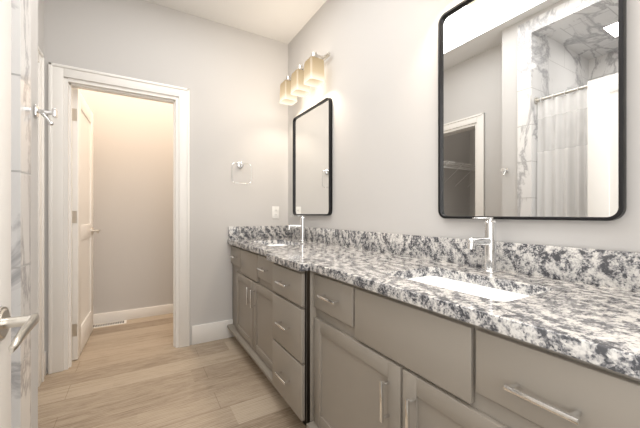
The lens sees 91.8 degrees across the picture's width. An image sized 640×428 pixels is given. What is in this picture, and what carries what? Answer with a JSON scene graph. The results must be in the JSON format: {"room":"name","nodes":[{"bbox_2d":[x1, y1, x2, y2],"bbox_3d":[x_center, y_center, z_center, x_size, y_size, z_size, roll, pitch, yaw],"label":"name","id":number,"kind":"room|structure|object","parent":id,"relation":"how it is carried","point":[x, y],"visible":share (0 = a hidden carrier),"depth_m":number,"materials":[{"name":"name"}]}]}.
{"room":"bathroom","nodes":[
{"label":"bathroom","id":0,"kind":"room"},
{"bbox_2d":[11,0,30,427],"bbox_3d":[-1.179,-0.265,0.259,1.128,2.700,1.240,0,0,-30],"label":"tiled wall","id":1,"kind":"structure","parent":0,"point":[21,199],"depth_m":0.99,"materials":[{"name":"stone"}]},
{"bbox_2d":[31,0,43,427],"bbox_3d":[-1.546,-0.285,0.577,1.418,2.740,2.960,0,0,-30],"label":"wall","id":2,"kind":"structure","parent":0,"point":[37,23],"depth_m":1.15,"materials":[{"name":"grey paint"}]},
{"bbox_2d":[0,0,38,427],"bbox_3d":[-0.462,0.072,0.293,0.142,2.010,0.891,0,0,-30],"label":"entry door","id":3,"kind":"structure","parent":2,"relation":"in","point":[8,322],"depth_m":0.65,"materials":[{"name":"painted wood"},{"name":"brushed nickel"}]},
{"bbox_2d":[38,46,43,386],"bbox_3d":[-1.660,0.028,1.646,0.146,2.115,0.780,0,0,-30],"label":"trim","id":4,"kind":"structure","parent":2,"relation":"attached to","point":[41,219],"depth_m":1.97,"materials":[{"name":"white wood"}]},
{"bbox_2d":[34,104,56,125],"bbox_3d":[-1.036,-0.370,1.172,0.062,0.069,0.040,0,0,-30],"label":"robe hook","id":5,"kind":"object","parent":2,"relation":"attached to","point":[43,113],"visible":1,"depth_m":1.17,"materials":[{"name":"silver metal"}]},
{"bbox_2d":[72,88,99,359],"bbox_3d":[-1.961,0.072,2.586,0.165,2.010,0.686,0,0,-30],"label":"hall door","id":6,"kind":"structure","parent":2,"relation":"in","point":[83,230],"depth_m":2.46,"materials":[{"name":"painted wood"},{"name":"brushed nickel"}]},
{"bbox_2d":[79,89,172,313],"bbox_3d":[-2.036,-0.285,3.223,3.250,2.740,0.120,0,0,-30],"label":"wall","id":7,"kind":"structure","parent":0,"point":[133,200],"depth_m":3.19,"materials":[{"name":"grey paint"}]},
{"bbox_2d":[93,304,172,324],"bbox_3d":[-2.002,1.034,3.165,3.010,0.100,0.014,0,0,-30],"label":"baseboard","id":8,"kind":"structure","parent":7,"relation":"attached to","point":[115,316],"depth_m":3.20,"materials":[{"name":"white wood"}]},
{"bbox_2d":[44,0,287,372],"bbox_3d":[-1.638,-0.285,2.308,3.010,2.740,0.120,0,0,-30],"label":"wall","id":9,"kind":"structure","parent":0,"point":[232,79],"depth_m":2.64,"materials":[{"name":"grey paint"}]},
{"bbox_2d":[44,351,46,368],"bbox_3d":[-2.392,1.008,1.944,1.100,0.155,0.014,0,0,-30],"label":"baseboard","id":10,"kind":"structure","parent":9,"relation":"attached to","point":[45,352],"depth_m":2.08,"materials":[{"name":"white wood"}]},
{"bbox_2d":[48,62,189,373],"bbox_3d":[-1.496,0.028,2.392,0.890,2.115,0.168,0,0,-30],"label":"door frame","id":11,"kind":"structure","parent":9,"relation":"attached to","point":[60,86],"depth_m":2.19,"materials":[{"name":"white wood"}]},
{"bbox_2d":[192,319,234,344],"bbox_3d":[-0.890,1.008,2.670,0.395,0.155,0.014,0,0,-30],"label":"baseboard","id":12,"kind":"structure","parent":9,"relation":"attached to","point":[208,332],"depth_m":2.64,"materials":[{"name":"white wood"}]},
{"bbox_2d":[231,162,251,183],"bbox_3d":[-0.700,-0.368,2.751,0.179,0.199,0.064,0,0,-30],"label":"towel ring","id":13,"kind":"object","parent":9,"relation":"attached to","point":[239,164],"visible":1,"depth_m":2.76,"materials":[{"name":"silver metal"}]},
{"bbox_2d":[228,225,286,240],"bbox_3d":[-0.562,0.167,2.854,0.555,0.112,0.020,0,0,-30],"label":"backsplash","id":14,"kind":"structure","parent":9,"relation":"attached to","point":[238,231],"depth_m":2.83,"materials":[{"name":"grey stone"}]},
{"bbox_2d":[272,206,278,218],"bbox_3d":[-0.422,-0.015,2.948,0.072,0.116,0.007,0,0,-30],"label":"outlet","id":15,"kind":"object","parent":9,"relation":"attached to","point":[275,212],"visible":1,"depth_m":2.94,"materials":[{"name":"white plastic"}]},
{"bbox_2d":[38,313,305,427],"bbox_3d":[-1.036,1.115,1.520,3.250,0.060,4.070,0,0,-30],"label":"floor","id":16,"kind":"structure","parent":0,"point":[144,372],"depth_m":1.94,"materials":[{"name":"brown wood"}]},
{"bbox_2d":[93,320,126,327],"bbox_3d":[-2.081,1.083,3.043,0.310,0.004,0.105,0,0,-30],"label":"floor vent","id":17,"kind":"object","parent":16,"relation":"in","point":[109,324],"visible":0.75,"depth_m":3.04,"materials":[{"name":"white metal"}]},
{"bbox_2d":[227,245,639,427],"bbox_3d":[0.110,0.672,1.662,0.640,0.825,2.756,0,0,-30],"label":"bathroom vanity","id":18,"kind":"object","parent":16,"relation":"on","point":[333,328],"depth_m":0.99,"materials":[{"name":"beige paint"}]},
{"bbox_2d":[228,237,639,384],"bbox_3d":[0.117,0.241,1.666,0.634,0.037,2.762,0,0,-30],"label":"countertop","id":19,"kind":"structure","parent":18,"relation":"on","point":[597,326],"depth_m":0.83,"materials":[{"name":"grey stone"}]},
{"bbox_2d":[267,241,282,244],"bbox_3d":[-0.332,0.329,2.414,0.291,0.161,0.468,0,0,-30],"label":"sink","id":20,"kind":"object","parent":19,"relation":"in","point":[268,242],"depth_m":2.65,"materials":[{"name":"white ceramic"}]},
{"bbox_2d":[288,216,305,240],"bbox_3d":[-0.189,0.117,2.521,0.161,0.209,0.058,0,0,-30],"label":"faucet","id":21,"kind":"object","parent":19,"relation":"on","point":[301,226],"visible":1,"depth_m":2.53,"materials":[{"name":"silver metal"}]},
{"bbox_2d":[415,273,526,296],"bbox_3d":[0.470,0.329,1.047,0.291,0.161,0.468,0,0,-30],"label":"sink","id":22,"kind":"object","parent":19,"relation":"in","point":[439,278],"depth_m":1.17,"materials":[{"name":"white ceramic"}]},
{"bbox_2d":[467,217,498,272],"bbox_3d":[0.609,0.117,1.163,0.161,0.209,0.058,0,0,-30],"label":"faucet","id":23,"kind":"object","parent":19,"relation":"on","point":[488,241],"visible":1,"depth_m":1.17,"materials":[{"name":"silver metal"}]},
{"bbox_2d":[145,0,326,43],"bbox_3d":[-1.036,-1.705,1.520,3.250,0.100,4.070,0,0,-30],"label":"ceiling","id":24,"kind":"structure","parent":0,"point":[284,21],"depth_m":2.55,"materials":[{"name":"white paint"}]},
{"bbox_2d":[288,0,639,251],"bbox_3d":[0.460,-0.285,1.824,0.120,2.740,3.080,0,0,-30],"label":"wall","id":25,"kind":"structure","parent":0,"point":[379,87],"depth_m":1.77,"materials":[{"name":"grey paint"}]},
{"bbox_2d":[280,52,329,104],"bbox_3d":[-0.134,-1.111,2.530,0.189,0.267,0.600,0,0,-30],"label":"wall sconce","id":26,"kind":"object","parent":25,"relation":"attached to","point":[300,80],"visible":1,"depth_m":2.44,"materials":[{"name":"beige glass"}]},
{"bbox_2d":[293,97,331,215],"bbox_3d":[-0.080,-0.435,2.596,0.028,0.894,0.639,0,0,-30],"label":"mirror","id":27,"kind":"object","parent":25,"relation":"attached to","point":[312,160],"visible":1,"depth_m":2.55,"materials":[{"name":"black mirror"}]},
{"bbox_2d":[287,225,639,292],"bbox_3d":[0.378,0.167,1.820,0.019,0.112,2.756,0,0,-30],"label":"backsplash","id":28,"kind":"structure","parent":25,"relation":"attached to","point":[621,269],"depth_m":1.17,"materials":[{"name":"grey stone"}]},
{"bbox_2d":[438,0,626,220],"bbox_3d":[0.739,-0.459,1.201,0.028,0.959,0.654,0,0,-30],"label":"mirror","id":29,"kind":"object","parent":25,"relation":"attached to","point":[532,109],"visible":0.96,"depth_m":1.13,"materials":[{"name":"black mirror"}]}
]}

